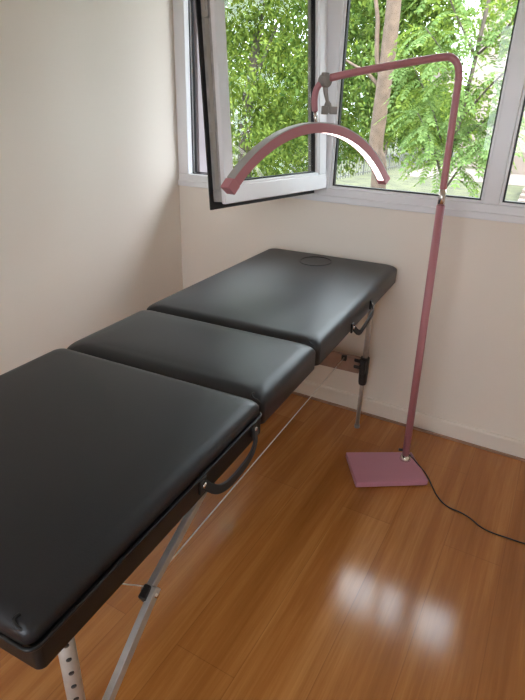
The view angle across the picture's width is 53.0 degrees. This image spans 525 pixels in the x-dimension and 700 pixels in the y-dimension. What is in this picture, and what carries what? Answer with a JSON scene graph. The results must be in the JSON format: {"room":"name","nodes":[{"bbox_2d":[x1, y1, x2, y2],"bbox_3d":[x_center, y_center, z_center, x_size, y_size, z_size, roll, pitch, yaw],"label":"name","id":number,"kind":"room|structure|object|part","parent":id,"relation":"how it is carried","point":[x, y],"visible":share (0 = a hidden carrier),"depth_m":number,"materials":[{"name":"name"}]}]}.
{"room":"beauty treatment room","nodes":[
{"label":"beauty treatment room","id":0,"kind":"room"},
{"bbox_2d":[0,0,182,374],"bbox_3d":[-1.473,-0.470,1.120,0.200,2.620,4.300,15,28,26],"label":"wall","id":1,"kind":"structure","parent":0,"point":[90,222],"depth_m":2.19,"materials":[{"name":"beige paint"}]},
{"bbox_2d":[0,394,524,699],"bbox_3d":[-0.228,1.110,1.046,3.150,0.120,4.300,15,28,26],"label":"floor","id":2,"kind":"structure","parent":0,"point":[304,582],"depth_m":1.68,"materials":[{"name":"orange laminate"}]},
{"bbox_2d":[0,248,396,699],"bbox_3d":[-0.130,0.281,1.764,0.660,0.793,2.018,13,27,23],"label":"massage table","id":3,"kind":"object","parent":2,"relation":"on","point":[113,438],"visible":1,"depth_m":1.12,"materials":[{"name":"black leather"}]},
{"bbox_3d":[-0.324,0.587,0.908,0.029,0.469,0.029,13,27,23],"label":"leg","id":4,"kind":"part","parent":3,"relation":"part of","materials":[{"name":"metal"}]},
{"bbox_2d":[0,348,258,644],"bbox_3d":[-0.429,0.182,1.066,0.624,0.044,0.670,13,27,23],"label":"cushion","id":5,"kind":"object","parent":3,"relation":"on","point":[98,451],"depth_m":0.97,"materials":[{"name":"black leather"}]},
{"bbox_3d":[-0.426,0.225,1.084,0.622,0.045,0.660,13,27,23],"label":"panel","id":6,"kind":"part","parent":3,"relation":"part of","materials":[{"name":"black leather"}]},
{"bbox_2d":[67,310,315,423],"bbox_3d":[-0.200,0.015,1.500,0.621,0.086,0.359,13,27,23],"label":"cushion","id":7,"kind":"object","parent":3,"relation":"on","point":[262,367],"depth_m":1.43,"materials":[{"name":"black leather"}]},
{"bbox_3d":[-0.056,0.238,1.104,0.026,0.055,0.229,13,27,23],"label":"carry handle","id":8,"kind":"part","parent":3,"relation":"part of","materials":[{"name":"black plastic"}]},
{"bbox_2d":[146,248,396,365],"bbox_3d":[0.099,-0.229,2.050,0.626,0.087,0.977,13,27,23],"label":"cushion","id":9,"kind":"object","parent":3,"relation":"on","point":[314,301],"depth_m":1.86,"materials":[{"name":"black leather"}]},
{"bbox_3d":[0.370,-0.109,1.891,0.026,0.058,0.240,13,27,23],"label":"carry handle","id":10,"kind":"part","parent":3,"relation":"part of","materials":[{"name":"black plastic"}]},
{"bbox_3d":[0.472,-0.084,2.346,0.025,0.406,0.025,13,27,23],"label":"leg","id":11,"kind":"part","parent":3,"relation":"part of","materials":[{"name":"metal"}]},
{"bbox_2d":[220,53,524,543],"bbox_3d":[0.777,-0.104,1.736,1.660,1.568,0.822,15,28,26],"label":"floor lamp","id":12,"kind":"object","parent":2,"relation":"on","point":[368,469],"visible":1,"depth_m":1.89,"materials":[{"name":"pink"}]},
{"bbox_3d":[0.198,-0.848,1.737,0.071,0.113,0.022,8,25,13],"label":"hook arm","id":13,"kind":"part","parent":12,"relation":"part of","materials":[{"name":"red"}]},
{"bbox_3d":[0.204,-0.881,1.720,0.038,0.044,0.039,-17,31,-36],"label":"clamp knob","id":14,"kind":"part","parent":12,"relation":"part of","materials":[{"name":"grey plastic"}]},
{"bbox_3d":[0.214,-0.838,1.738,0.036,0.073,0.026,15,28,26],"label":"clip stem","id":15,"kind":"part","parent":12,"relation":"part of","materials":[{"name":"grey plastic"}]},
{"bbox_3d":[0.428,-0.754,1.756,0.431,0.423,0.036,3,25,3],"label":"arm","id":16,"kind":"part","parent":12,"relation":"part of","materials":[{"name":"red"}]},
{"bbox_3d":[1.096,0.619,1.986,1.089,0.061,0.336,9,26,15],"label":"power cord","id":17,"kind":"part","parent":12,"relation":"part of","materials":[{"name":"black plastic"}]},
{"bbox_2d":[173,22,524,440],"bbox_3d":[0.809,-0.846,2.094,2.750,2.620,0.160,15,28,26],"label":"wall","id":18,"kind":"structure","parent":0,"point":[473,370],"depth_m":2.37,"materials":[{"name":"beige paint"}]},
{"bbox_2d":[173,0,524,223],"bbox_3d":[0.583,-1.142,1.774,2.498,1.428,0.964,15,28,26],"label":"window","id":19,"kind":"structure","parent":18,"relation":"in","point":[205,159],"depth_m":2.10,"materials":[{"name":"white plastic"}]},
{"bbox_3d":[0.047,-1.203,1.890,0.020,1.250,0.655,15,27,37],"label":"sash","id":20,"kind":"part","parent":19,"relation":"part of","materials":[{"name":"white plastic"}]},
{"bbox_2d":[292,380,524,461],"bbox_3d":[0.731,0.335,2.552,2.750,0.088,0.014,15,28,26],"label":"baseboard","id":21,"kind":"structure","parent":18,"relation":"attached to","point":[505,444],"depth_m":2.52,"materials":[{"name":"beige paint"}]},
{"label":"outside","id":22,"kind":"structure","parent":0,"visible":0},
{"bbox_2d":[233,127,524,200],"bbox_3d":[1.143,-11.073,34.922,150.000,0.300,180.000,15,28,26],"label":"ground","id":23,"kind":"structure","parent":22,"point":[513,193],"depth_m":35.95,"materials":[{"name":"green plant"}]},
{"bbox_2d":[224,0,365,178],"bbox_3d":[-0.718,-9.035,11.250,7.860,15.606,5.728,15,28,26],"label":"tree","id":24,"kind":"object","parent":23,"relation":"on","point":[246,89],"visible":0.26,"depth_m":11.70,"materials":[{"name":"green plant"}]},
{"bbox_2d":[224,0,380,174],"bbox_3d":[0.617,-10.830,21.959,8.604,10.020,7.541,15,28,26],"label":"tree","id":25,"kind":"object","parent":23,"relation":"on","point":[300,38],"visible":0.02,"depth_m":20.91,"materials":[{"name":"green plant"}]},
{"bbox_2d":[227,0,485,171],"bbox_3d":[2.246,-6.341,14.332,7.108,8.303,4.240,15,28,26],"label":"tree","id":26,"kind":"object","parent":23,"relation":"on","point":[396,159],"visible":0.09,"depth_m":13.44,"materials":[{"name":"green plant"}]},
{"bbox_2d":[292,150,441,179],"bbox_3d":[10.314,-15.391,43.049,0.107,1.300,31.085,17,29,30],"label":"fence","id":27,"kind":"object","parent":23,"relation":"on","point":[389,156],"visible":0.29,"depth_m":40.03,"materials":[{"name":"grey paint"}]},
{"bbox_3d":[10.301,-14.964,43.244,0.050,0.060,31.085,17,29,30],"label":"rail","id":28,"kind":"part","parent":27,"relation":"part of","materials":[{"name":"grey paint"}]},
{"bbox_2d":[351,82,445,158],"bbox_3d":[12.954,-23.919,52.420,10.117,9.149,9.653,15,28,26],"label":"tree","id":29,"kind":"object","parent":23,"relation":"on","point":[391,143],"visible":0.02,"depth_m":53.46,"materials":[{"name":"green plant"}]},
{"bbox_2d":[275,0,524,188],"bbox_3d":[2.623,-5.116,10.480,5.373,9.303,4.126,15,28,26],"label":"tree","id":30,"kind":"object","parent":23,"relation":"on","point":[383,31],"visible":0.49,"depth_m":10.06,"materials":[{"name":"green plant"}]},
{"bbox_2d":[417,66,462,150],"bbox_3d":[21.993,-30.915,67.285,4.000,10.000,6.600,15,28,26],"label":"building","id":31,"kind":"structure","parent":23,"relation":"on","point":[442,66],"depth_m":63.38,"materials":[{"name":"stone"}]},
{"bbox_2d":[374,0,524,197],"bbox_3d":[2.727,-2.208,7.686,2.459,6.354,1.619,11,26,19],"label":"young tree","id":32,"kind":"object","parent":23,"relation":"on","point":[473,150],"visible":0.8,"depth_m":7.11,"materials":[{"name":"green plant"}]},
{"bbox_2d":[455,0,524,166],"bbox_3d":[40.892,-22.723,41.671,44.800,17.500,14.800,15,28,26],"label":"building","id":33,"kind":"structure","parent":23,"relation":"on","point":[487,69],"depth_m":45.59,"materials":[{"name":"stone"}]},
{"bbox_2d":[517,188,524,201],"bbox_3d":[22.701,-7.530,27.638,16.500,0.540,7.100,15,28,26],"label":"steps","id":34,"kind":"structure","parent":23,"relation":"on","point":[522,195],"depth_m":29.07,"materials":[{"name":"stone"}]},
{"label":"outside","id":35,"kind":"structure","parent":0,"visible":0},
{"bbox_2d":[400,166,524,185],"bbox_3d":[34.359,-9.251,32.800,49.500,0.030,10.000,15,28,26],"label":"path","id":36,"kind":"structure","parent":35,"point":[515,179],"depth_m":40.54,"materials":[{"name":"white concrete"}]},
{"bbox_2d":[511,142,524,174],"bbox_3d":[31.082,-13.009,37.936,25.400,2.400,1.000,15,28,26],"label":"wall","id":37,"kind":"structure","parent":36,"relation":"on","point":[520,165],"depth_m":42.69,"materials":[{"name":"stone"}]}
]}

